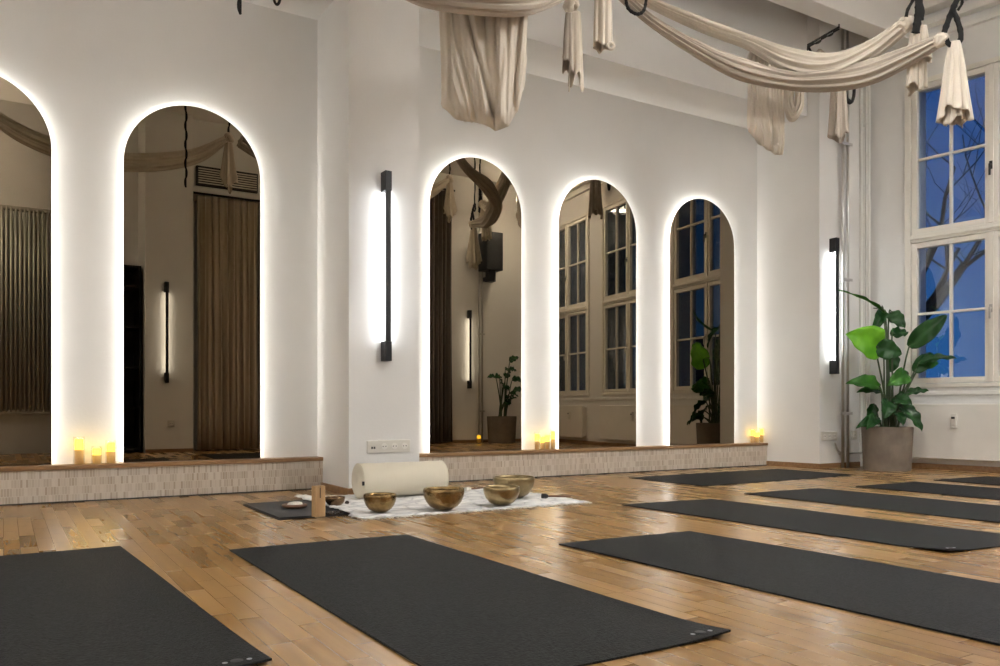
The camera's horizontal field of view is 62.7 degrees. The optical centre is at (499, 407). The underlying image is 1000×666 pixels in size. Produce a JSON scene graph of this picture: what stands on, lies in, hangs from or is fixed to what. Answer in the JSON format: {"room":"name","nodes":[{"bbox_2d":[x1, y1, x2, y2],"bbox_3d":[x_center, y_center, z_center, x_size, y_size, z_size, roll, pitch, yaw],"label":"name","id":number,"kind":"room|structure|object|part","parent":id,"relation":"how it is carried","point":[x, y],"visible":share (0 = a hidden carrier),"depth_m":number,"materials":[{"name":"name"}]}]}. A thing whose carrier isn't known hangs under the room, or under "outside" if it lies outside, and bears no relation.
{"room":"exercise studio","nodes":[
{"label":"exercise studio","id":0,"kind":"room"},
{"bbox_2d":[318,0,418,487],"bbox_3d":[-0.897,-1.560,5.536,0.488,4.220,0.600,0,0,-31],"label":"wall pillar","id":1,"kind":"structure","parent":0,"point":[368,50],"depth_m":5.31,"materials":[{"name":"paint"}]},
{"bbox_2d":[347,488,353,494],"bbox_3d":[-0.743,0.527,5.271,0.500,0.045,0.014,0,0,-31],"label":"baseboard","id":2,"kind":"structure","parent":1,"relation":"attached to","point":[349,490],"depth_m":5.14,"materials":[{"name":"brown wood"}]},
{"bbox_2d":[367,441,378,452],"bbox_3d":[-0.811,0.249,5.231,0.081,0.080,0.011,0,0,-31],"label":"power socket","id":3,"kind":"object","parent":1,"relation":"attached to","point":[372,446],"visible":1,"depth_m":5.23,"materials":[{"name":"white plastic"}]},
{"bbox_2d":[381,170,391,360],"bbox_3d":[-0.727,-0.905,5.245,0.046,1.210,0.075,0,0,-31],"label":"wall lamp","id":4,"kind":"object","parent":1,"relation":"attached to","point":[386,176],"visible":1,"depth_m":5.21,"materials":[{"name":"black metal"}]},
{"bbox_2d":[378,440,409,452],"bbox_3d":[-0.687,0.247,5.305,0.217,0.078,0.013,0,0,-31],"label":"power socket","id":5,"kind":"object","parent":1,"relation":"attached to","point":[384,445],"visible":1,"depth_m":5.30,"materials":[{"name":"white plastic"}]},
{"bbox_2d":[0,0,756,464],"bbox_3d":[-0.592,-1.560,6.189,11.000,4.220,0.200,0,0,-31],"label":"wall","id":6,"kind":"structure","parent":0,"point":[93,70],"depth_m":5.56,"materials":[{"name":"paint"}]},
{"bbox_2d":[0,77,51,465],"bbox_3d":[-2.983,-0.791,4.601,0.818,2.248,0.038,0,0,-31],"label":"arched mirror","id":7,"kind":"object","parent":6,"relation":"attached to","point":[25,141],"visible":1,"depth_m":4.72,"materials":[{"name":"brown mirror"}]},
{"bbox_2d":[0,488,311,505],"bbox_3d":[-3.108,0.546,4.415,4.457,0.008,0.006,0,0,-31],"label":"trim","id":8,"kind":"structure","parent":6,"relation":"attached to","point":[309,488],"depth_m":5.00,"materials":[{"name":"brown wood"}]},
{"bbox_2d":[0,461,322,504],"bbox_3d":[-3.138,0.454,4.465,4.457,0.192,0.110,0,0,-31],"label":"ledge","id":9,"kind":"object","parent":6,"relation":"attached to","point":[16,487],"depth_m":5.01,"materials":[{"name":"tile"}]},
{"bbox_2d":[0,456,322,471],"bbox_3d":[-3.135,0.345,4.460,4.457,0.025,0.122,0,0,-31],"label":"trim","id":10,"kind":"structure","parent":6,"relation":"attached to","point":[309,458],"depth_m":5.01,"materials":[{"name":"brown wood"}]},
{"bbox_2d":[74,439,83,463],"bbox_3d":[-2.487,0.251,4.844,0.062,0.162,0.062,0,0,-31],"label":"candle","id":11,"kind":"object","parent":10,"relation":"on","point":[78,443],"visible":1,"depth_m":4.83,"materials":[{"name":"beige wax"}]},
{"bbox_2d":[92,448,100,463],"bbox_3d":[-2.405,0.280,4.889,0.058,0.104,0.058,0,0,-31],"label":"candle","id":12,"kind":"object","parent":10,"relation":"on","point":[96,452],"visible":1,"depth_m":4.87,"materials":[{"name":"beige wax"}]},
{"bbox_2d":[107,442,114,462],"bbox_3d":[-2.342,0.264,4.937,0.062,0.137,0.062,0,0,-31],"label":"candle","id":13,"kind":"object","parent":10,"relation":"on","point":[110,445],"visible":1,"depth_m":4.92,"materials":[{"name":"beige wax"}]},
{"bbox_2d":[123,106,259,462],"bbox_3d":[-1.950,-0.791,5.227,0.828,2.248,0.038,0,0,-31],"label":"arched mirror","id":14,"kind":"object","parent":6,"relation":"attached to","point":[191,178],"visible":1,"depth_m":5.20,"materials":[{"name":"brown mirror"}]},
{"bbox_2d":[321,482,347,494],"bbox_3d":[-1.083,0.527,5.359,0.014,0.045,0.490,0,0,-31],"label":"baseboard reveal","id":15,"kind":"structure","parent":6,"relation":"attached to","point":[329,487],"depth_m":5.32,"materials":[{"name":"brown wood"}]},
{"bbox_2d":[429,157,520,452],"bbox_3d":[-0.185,-0.791,6.296,0.806,2.248,0.038,0,0,-31],"label":"arched mirror","id":16,"kind":"object","parent":6,"relation":"attached to","point":[475,208],"visible":1,"depth_m":6.27,"materials":[{"name":"brown mirror"}]},
{"bbox_2d":[559,180,635,448],"bbox_3d":[0.819,-0.791,6.904,0.818,2.248,0.038,0,0,-31],"label":"arched mirror","id":17,"kind":"object","parent":6,"relation":"attached to","point":[597,227],"visible":1,"depth_m":6.87,"materials":[{"name":"brown mirror"}]},
{"bbox_2d":[670,199,733,444],"bbox_3d":[1.850,-0.791,7.528,0.808,2.248,0.038,0,0,-31],"label":"arched mirror","id":18,"kind":"object","parent":6,"relation":"attached to","point":[701,235],"visible":1,"depth_m":7.50,"materials":[{"name":"brown mirror"}]},
{"bbox_2d":[0,466,999,665],"bbox_3d":[1.109,0.580,3.477,11.100,0.060,6.600,0,0,-31],"label":"floor","id":19,"kind":"structure","parent":0,"point":[187,541],"depth_m":3.14,"materials":[{"name":"brown wood"}]},
{"bbox_2d":[0,546,271,665],"bbox_3d":[-1.302,0.544,2.294,0.740,0.013,1.796,0,0,-34],"label":"yoga mat","id":20,"kind":"object","parent":19,"relation":"on","point":[102,606],"visible":1,"depth_m":2.12,"materials":[{"name":"grey rubber"}]},
{"bbox_2d":[243,500,349,519],"bbox_3d":[-1.086,0.544,4.425,0.420,0.012,0.709,0,0,-31],"label":"mat","id":21,"kind":"object","parent":19,"relation":"on","point":[275,510],"visible":0.61,"depth_m":4.30,"materials":[{"name":"black plastic"}]},
{"bbox_2d":[282,501,306,508],"bbox_3d":[-1.109,0.521,4.426,0.136,0.032,0.135,0,0,-31],"label":"wooden dish","id":22,"kind":"object","parent":21,"relation":"on","point":[295,504],"visible":1,"depth_m":4.39,"materials":[{"name":"brown wood"}]},
{"bbox_2d":[312,485,324,516],"bbox_3d":[-0.897,0.460,4.052,0.052,0.152,0.044,0,0,-39],"label":"wooden block","id":23,"kind":"object","parent":21,"relation":"on","point":[318,492],"visible":1,"depth_m":4.04,"materials":[{"name":"brown wood"}]},
{"bbox_2d":[325,510,342,514],"bbox_3d":[-0.851,0.533,4.170,0.122,0.013,0.081,0,0,-31],"label":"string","id":24,"kind":"object","parent":21,"relation":"on","point":[340,511],"visible":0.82,"depth_m":4.15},
{"bbox_2d":[294,488,591,520],"bbox_3d":[-0.351,0.535,4.835,1.440,0.031,1.114,0,0,-31],"label":"rug","id":25,"kind":"object","parent":19,"relation":"on","point":[474,500],"visible":0.56,"depth_m":4.57,"materials":[{"name":"white fur"}]},
{"bbox_2d":[325,496,344,505],"bbox_3d":[-0.893,0.506,4.438,0.108,0.051,0.108,0,0,-31],"label":"bowl","id":26,"kind":"object","parent":25,"relation":"on","point":[330,500],"visible":0.92,"depth_m":4.40,"materials":[{"name":"brown metal"}]},
{"bbox_2d":[363,492,396,511],"bbox_3d":[-0.621,0.491,4.246,0.170,0.093,0.170,0,0,-31],"label":"bowl","id":27,"kind":"object","parent":25,"relation":"on","point":[374,501],"visible":1,"depth_m":4.18,"materials":[{"name":"gold metal"}]},
{"bbox_2d":[352,460,448,498],"bbox_3d":[-0.611,0.435,5.043,0.579,0.211,0.211,0,0,-31],"label":"bolster","id":28,"kind":"object","parent":25,"relation":"on","point":[400,478],"visible":0.8,"depth_m":4.95,"materials":[{"name":"beige fabric"}]},
{"bbox_2d":[423,486,463,509],"bbox_3d":[-0.298,0.481,4.350,0.219,0.112,0.219,0,0,-31],"label":"bowl","id":29,"kind":"object","parent":25,"relation":"on","point":[438,497],"visible":1,"depth_m":4.27,"materials":[{"name":"gold metal"}]},
{"bbox_2d":[465,487,482,491],"bbox_3d":[-0.158,0.521,5.321,0.030,0.030,0.175,0,0,44],"label":"mallet","id":30,"kind":"object","parent":25,"relation":"on","point":[466,488],"visible":0.92,"depth_m":5.28,"materials":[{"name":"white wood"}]},
{"bbox_2d":[483,485,519,505],"bbox_3d":[0.008,0.486,4.552,0.204,0.102,0.204,0,0,-31],"label":"bowl","id":31,"kind":"object","parent":25,"relation":"on","point":[501,495],"visible":1,"depth_m":4.48,"materials":[{"name":"gold metal"}]},
{"bbox_2d":[493,475,534,497],"bbox_3d":[0.084,0.474,4.934,0.251,0.126,0.251,0,0,-31],"label":"bowl","id":32,"kind":"object","parent":25,"relation":"on","point":[526,482],"visible":0.66,"depth_m":4.85,"materials":[{"name":"gold metal"}]},
{"bbox_2d":[541,494,570,498],"bbox_3d":[0.331,0.521,4.852,0.175,0.030,0.030,0,0,3],"label":"mallet","id":33,"kind":"object","parent":25,"relation":"on","point":[543,496],"visible":1,"depth_m":4.85,"materials":[{"name":"brown wood"}]},
{"bbox_3d":[0.346,0.521,4.851,0.145,0.011,0.012,0,0,3],"label":"handle","id":34,"kind":"part","parent":33,"relation":"part of","materials":[{"name":"brown wood"}]},
{"bbox_2d":[229,534,730,665],"bbox_3d":[-0.243,0.542,2.564,0.754,0.017,1.846,0,0,-31],"label":"yoga mat","id":35,"kind":"object","parent":19,"relation":"on","point":[429,603],"visible":1,"depth_m":2.25,"materials":[{"name":"grey rubber"}]},
{"bbox_2d":[630,469,853,485],"bbox_3d":[1.953,0.547,6.548,1.785,0.007,0.834,0,0,-31],"label":"yoga mat","id":36,"kind":"object","parent":19,"relation":"on","point":[766,475],"visible":1,"depth_m":6.43,"materials":[{"name":"grey rubber"}]},
{"bbox_2d":[559,531,999,645],"bbox_3d":[1.042,0.547,2.695,0.761,0.007,1.857,0,0,-31],"label":"yoga mat","id":37,"kind":"object","parent":19,"relation":"on","point":[969,608],"visible":1,"depth_m":2.60,"materials":[{"name":"grey rubber"}]},
{"bbox_2d":[622,499,999,550],"bbox_3d":[1.478,0.541,4.008,0.650,0.018,1.892,0,0,-33],"label":"yoga mat","id":38,"kind":"object","parent":19,"relation":"on","point":[904,534],"visible":1,"depth_m":3.80,"materials":[{"name":"grey rubber"}]},
{"bbox_2d":[744,488,999,522],"bbox_3d":[2.348,0.547,4.622,0.730,0.007,1.878,0,0,-31],"label":"yoga mat","id":39,"kind":"object","parent":19,"relation":"on","point":[915,505],"visible":1,"depth_m":4.68,"materials":[{"name":"grey rubber"}]},
{"bbox_2d":[838,290,956,471],"bbox_3d":[3.459,-0.239,7.243,1.038,1.578,0.474,0,0,-4],"label":"potted plant","id":40,"kind":"object","parent":19,"relation":"on","point":[886,448],"visible":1,"depth_m":7.14,"materials":[{"name":"green plant"}]},
{"bbox_3d":[3.431,0.357,7.269,0.424,0.385,0.424,0,0,-31],"label":"pot","id":41,"kind":"part","parent":40,"relation":"part of","materials":[{"name":"grey concrete"}]},
{"bbox_2d":[855,482,999,499],"bbox_3d":[3.254,0.547,5.107,0.710,0.007,1.844,0,0,-31],"label":"yoga mat","id":42,"kind":"object","parent":19,"relation":"on","point":[991,493],"visible":1,"depth_m":5.48,"materials":[{"name":"grey rubber"}]},
{"bbox_2d":[934,476,999,485],"bbox_3d":[4.040,0.547,5.581,0.700,0.007,1.840,0,0,-29],"label":"yoga mat","id":43,"kind":"object","parent":19,"relation":"on","point":[986,480],"visible":1,"depth_m":6.15,"materials":[{"name":"grey rubber"}]},
{"bbox_2d":[242,0,806,128],"bbox_3d":[-1.123,-3.175,5.446,8.920,0.990,0.520,0,0,-31],"label":"ceiling","id":44,"kind":"structure","parent":0,"point":[644,66],"depth_m":6.72,"materials":[{"name":"paint"}]},
{"bbox_2d":[757,15,868,463],"bbox_3d":[3.065,-1.560,7.912,0.960,4.220,0.640,0,0,-31],"label":"wall","id":45,"kind":"structure","parent":0,"point":[799,189],"depth_m":7.62,"materials":[{"name":"paint"}]},
{"bbox_2d":[419,445,766,480],"bbox_3d":[0.857,0.454,6.885,3.909,0.192,0.110,0,0,-31],"label":"ledge","id":46,"kind":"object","parent":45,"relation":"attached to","point":[478,467],"depth_m":6.79,"materials":[{"name":"tile"}]},
{"bbox_2d":[419,442,767,456],"bbox_3d":[0.860,0.345,6.880,3.909,0.025,0.122,0,0,-31],"label":"trim","id":47,"kind":"structure","parent":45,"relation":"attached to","point":[444,454],"depth_m":6.71,"materials":[{"name":"brown wood"}]},
{"bbox_2d":[535,434,538,449],"bbox_3d":[0.294,0.264,6.527,0.048,0.137,0.048,0,0,-31],"label":"candle","id":48,"kind":"object","parent":47,"relation":"on","point":[536,435],"visible":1,"depth_m":6.51,"materials":[{"name":"beige wax"}]},
{"bbox_2d":[540,437,544,448],"bbox_3d":[0.341,0.276,6.578,0.048,0.112,0.048,0,0,-31],"label":"candle","id":49,"kind":"object","parent":47,"relation":"on","point":[542,439],"visible":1,"depth_m":6.56,"materials":[{"name":"beige wax"}]},
{"bbox_2d":[545,435,549,449],"bbox_3d":[0.381,0.269,6.573,0.048,0.127,0.048,0,0,-31],"label":"candle","id":50,"kind":"object","parent":47,"relation":"on","point":[547,437],"visible":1,"depth_m":6.56,"materials":[{"name":"beige wax"}]},
{"bbox_2d":[551,431,554,448],"bbox_3d":[0.428,0.254,6.619,0.048,0.157,0.048,0,0,-31],"label":"candle","id":51,"kind":"object","parent":47,"relation":"on","point":[552,432],"visible":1,"depth_m":6.61,"materials":[{"name":"beige wax"}]},
{"bbox_2d":[750,430,754,442],"bbox_3d":[2.412,0.266,7.832,0.052,0.132,0.052,0,0,-31],"label":"candle","id":52,"kind":"object","parent":47,"relation":"on","point":[752,432],"visible":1,"depth_m":7.82,"materials":[{"name":"beige wax"}]},
{"bbox_2d":[755,432,758,442],"bbox_3d":[2.454,0.276,7.828,0.052,0.112,0.052,0,0,-31],"label":"candle","id":53,"kind":"object","parent":47,"relation":"on","point":[756,433],"visible":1,"depth_m":7.81,"materials":[{"name":"beige wax"}]},
{"bbox_2d":[760,429,762,442],"bbox_3d":[2.524,0.261,7.900,0.052,0.142,0.052,0,0,-31],"label":"candle","id":54,"kind":"object","parent":47,"relation":"on","point":[761,430],"visible":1,"depth_m":7.88,"materials":[{"name":"beige wax"}]},
{"bbox_2d":[449,465,766,481],"bbox_3d":[0.887,0.546,6.835,3.909,0.008,0.006,0,0,-31],"label":"trim","id":55,"kind":"structure","parent":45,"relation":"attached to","point":[750,465],"depth_m":6.92,"materials":[{"name":"brown wood"}]},
{"bbox_2d":[766,461,820,468],"bbox_3d":[2.726,0.527,7.635,0.014,0.045,0.550,0,0,-39],"label":"baseboard","id":56,"kind":"structure","parent":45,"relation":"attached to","point":[768,463],"depth_m":7.62,"materials":[{"name":"brown wood"}]},
{"bbox_2d":[821,431,836,440],"bbox_3d":[3.001,0.256,7.491,0.211,0.080,0.013,0,0,-31],"label":"power socket","id":57,"kind":"object","parent":45,"relation":"attached to","point":[825,436],"visible":1,"depth_m":7.48,"materials":[{"name":"white plastic"}]},
{"bbox_2d":[829,237,838,373],"bbox_3d":[3.053,-0.930,7.487,0.046,1.240,0.075,0,0,-31],"label":"wall lamp","id":58,"kind":"object","parent":45,"relation":"attached to","point":[833,242],"visible":1,"depth_m":7.46,"materials":[{"name":"black metal"}]},
{"bbox_2d":[820,462,859,468],"bbox_3d":[3.208,0.527,7.617,0.740,0.045,0.014,0,0,-31],"label":"baseboard","id":59,"kind":"structure","parent":45,"relation":"attached to","point":[851,464],"depth_m":7.55,"materials":[{"name":"brown wood"}]},
{"bbox_2d":[840,28,852,467],"bbox_3d":[3.177,-1.560,7.565,0.142,4.220,0.070,0,0,-31],"label":"pipes","id":60,"kind":"object","parent":45,"relation":"attached to","point":[847,413],"visible":0.93,"depth_m":7.54,"materials":[{"name":"metal"}]},
{"bbox_2d":[851,431,856,438],"bbox_3d":[3.318,0.253,7.684,0.081,0.080,0.013,0,0,-31],"label":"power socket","id":61,"kind":"object","parent":45,"relation":"attached to","point":[853,433],"visible":1,"depth_m":7.68,"materials":[{"name":"white plastic"}]},
{"bbox_2d":[863,127,863,418],"bbox_3d":[3.431,-1.190,7.743,0.019,2.920,0.020,0,0,-31],"label":"cable conduit","id":62,"kind":"object","parent":45,"relation":"attached to","point":[863,127],"visible":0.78,"depth_m":7.73,"materials":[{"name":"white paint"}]},
{"bbox_2d":[859,86,869,465],"bbox_3d":[3.449,-1.325,7.741,0.120,3.750,0.050,0,0,-31],"label":"trim","id":63,"kind":"structure","parent":45,"relation":"attached to","point":[864,93],"depth_m":7.73,"materials":[{"name":"white paint"}]},
{"bbox_2d":[870,0,999,466],"bbox_3d":[5.282,-1.560,5.945,0.350,4.220,6.614,0,0,-39],"label":"wall","id":64,"kind":"structure","parent":0,"point":[981,42],"depth_m":7.66,"materials":[{"name":"paint"}]},
{"bbox_2d":[807,24,839,50],"bbox_3d":[2.446,-2.820,6.351,0.103,0.979,1.701,0,0,31],"label":"strap","id":65,"kind":"object","parent":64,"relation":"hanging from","point":[834,30],"visible":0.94,"depth_m":6.64,"materials":[{"name":"black fabric"}]},
{"bbox_2d":[747,52,803,154],"bbox_3d":[1.915,-2.121,5.733,0.371,0.712,0.231,0,0,-1],"label":"hammock","id":66,"kind":"object","parent":65,"relation":"hanging from","point":[766,106],"visible":0.71,"depth_m":5.67,"materials":[{"name":"beige fabric"}]},
{"bbox_2d":[808,46,855,104],"bbox_3d":[2.545,-2.559,6.300,0.372,0.452,0.024,0,0,0],"label":"strap","id":67,"kind":"object","parent":65,"relation":"hanging from","point":[849,101],"visible":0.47,"depth_m":6.29,"materials":[{"name":"black fabric"}]},
{"bbox_2d":[816,49,848,143],"bbox_3d":[2.483,-2.355,6.175,0.302,0.684,0.156,0,0,-15],"label":"hammock","id":68,"kind":"object","parent":65,"relation":"hanging from","point":[838,123],"visible":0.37,"depth_m":6.15,"materials":[{"name":"beige fabric"}]},
{"bbox_2d":[768,0,914,48],"bbox_3d":[-0.281,-3.485,5.050,9.950,0.370,0.190,0,0,-31],"label":"ceiling beam","id":69,"kind":"structure","parent":64,"relation":"attached to","point":[866,18],"depth_m":7.02,"materials":[{"name":"paint"}]},
{"bbox_2d":[866,0,999,54],"bbox_3d":[5.184,-3.490,5.677,0.140,0.360,5.412,0,0,-39],"label":"trim","id":70,"kind":"structure","parent":64,"relation":"attached to","point":[930,6],"depth_m":7.17,"materials":[{"name":"white paint"}]},
{"bbox_2d":[885,390,999,395],"bbox_3d":[5.265,-0.133,5.671,0.022,0.035,5.301,0,0,-39],"label":"window sill","id":71,"kind":"structure","parent":64,"relation":"attached to","point":[985,392],"depth_m":7.18,"materials":[{"name":"white paint"}]},
{"bbox_2d":[905,56,999,387],"bbox_3d":[4.199,-1.583,6.997,0.120,2.795,1.454,0,0,-39],"label":"window","id":72,"kind":"structure","parent":64,"relation":"in","point":[987,228],"depth_m":7.25,"materials":[{"name":"paint"}]},
{"bbox_3d":[4.166,-2.042,6.973,0.038,0.125,0.026,0,0,-31],"label":"handle","id":73,"kind":"part","parent":72,"relation":"part of","materials":[{"name":"black metal"}]},
{"bbox_3d":[4.166,-0.823,6.973,0.038,0.125,0.026,0,0,-31],"label":"handle","id":74,"kind":"part","parent":72,"relation":"part of","materials":[{"name":"metal"}]},
{"bbox_2d":[908,404,999,461],"bbox_3d":[4.142,0.206,6.964,0.120,0.487,1.313,0,0,-39],"label":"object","id":75,"kind":"structure","parent":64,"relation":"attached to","point":[950,431],"depth_m":7.12,"materials":[{"name":"paint"}]},
{"bbox_2d":[912,463,999,472],"bbox_3d":[5.233,0.525,5.717,0.014,0.050,5.412,0,0,-39],"label":"baseboard","id":76,"kind":"structure","parent":64,"relation":"attached to","point":[914,465],"depth_m":7.20,"materials":[{"name":"brown wood"}]},
{"bbox_3d":[1.109,-3.720,3.477,11.100,0.100,6.600,0,0,-31],"label":"ceiling","id":77,"kind":"structure","parent":0,"visible":0},
{"bbox_2d":[237,0,241,14],"bbox_3d":[-1.456,-2.939,4.600,0.070,1.462,0.070,0,0,-31],"label":"strap","id":78,"kind":"object","parent":77,"relation":"hanging from","point":[239,2],"visible":1,"depth_m":4.59,"materials":[{"name":"fabric"}]},
{"bbox_2d":[273,0,280,5],"bbox_3d":[-1.251,-2.963,4.600,0.070,1.413,0.070,0,0,-31],"label":"strap","id":79,"kind":"object","parent":77,"relation":"hanging from","point":[274,1],"visible":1,"depth_m":4.59,"materials":[{"name":"fabric"}]},
{"bbox_2d":[624,0,647,15],"bbox_3d":[0.863,-3.078,5.194,0.156,1.184,0.070,0,0,-14],"label":"strap","id":80,"kind":"object","parent":77,"relation":"hanging from","point":[628,8],"visible":1,"depth_m":5.19,"materials":[{"name":"fabric"}]},
{"bbox_2d":[619,0,973,127],"bbox_3d":[1.659,-2.199,5.134,2.207,1.199,0.673,0,0,12],"label":"hammock","id":81,"kind":"object","parent":80,"relation":"hanging from","point":[955,106],"visible":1,"depth_m":5.08,"materials":[{"name":"beige fabric"}]},
{"bbox_2d":[593,0,615,53],"bbox_3d":[0.634,-2.414,5.001,0.125,0.514,0.125,0,0,-2],"label":"hammock","id":82,"kind":"object","parent":81,"relation":"hanging from","point":[602,30],"visible":1,"depth_m":4.96,"materials":[{"name":"beige fabric"}]},
{"bbox_2d":[904,0,924,33],"bbox_3d":[2.454,-2.940,4.851,0.106,1.461,0.070,0,0,40],"label":"strap","id":83,"kind":"object","parent":77,"relation":"hanging from","point":[919,7],"visible":1,"depth_m":4.83,"materials":[{"name":"fabric"}]},
{"bbox_2d":[636,0,931,96],"bbox_3d":[1.648,-2.339,5.319,1.975,0.908,0.687,0,0,11],"label":"hammock","id":84,"kind":"object","parent":83,"relation":"hanging from","point":[782,57],"visible":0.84,"depth_m":5.26,"materials":[{"name":"beige fabric"}]},
{"bbox_2d":[941,0,963,47],"bbox_3d":[2.589,-2.859,4.682,0.153,1.622,0.069,0,0,3],"label":"strap","id":85,"kind":"object","parent":77,"relation":"hanging from","point":[952,13],"visible":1,"depth_m":4.67,"materials":[{"name":"fabric"}]},
{"bbox_3d":[0.433,-3.071,4.981,0.109,1.199,0.073,0,0,-31],"label":"strap","id":86,"kind":"object","parent":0,"visible":0},
{"bbox_2d":[406,0,583,91],"bbox_3d":[-0.005,-2.267,4.554,1.367,0.670,0.433,0,0,-31],"label":"hammock","id":87,"kind":"object","parent":86,"relation":"hanging from","point":[572,62],"visible":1,"depth_m":4.49,"materials":[{"name":"beige fabric"}]},
{"bbox_2d":[439,11,527,130],"bbox_3d":[-0.089,-2.090,4.622,0.508,1.071,0.265,0,0,2],"label":"draped fabric","id":88,"kind":"object","parent":87,"relation":"hanging from","point":[484,58],"visible":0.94,"depth_m":4.54,"materials":[{"name":"beige fabric"}]},
{"label":"outside","id":89,"kind":"structure","parent":0,"visible":0},
{"bbox_3d":[26.749,3.600,22.045,51.400,0.100,90.000,0,0,-31],"label":"ground","id":90,"kind":"structure","parent":89,"visible":0},
{"bbox_2d":[926,78,984,319],"bbox_3d":[6.876,-2.005,16.741,5.133,11.164,11.533,0,0,-38],"label":"bare tree","id":91,"kind":"object","parent":90,"relation":"on","point":[941,292],"visible":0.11,"depth_m":14.85,"materials":[{"name":"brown plant"}]}
]}

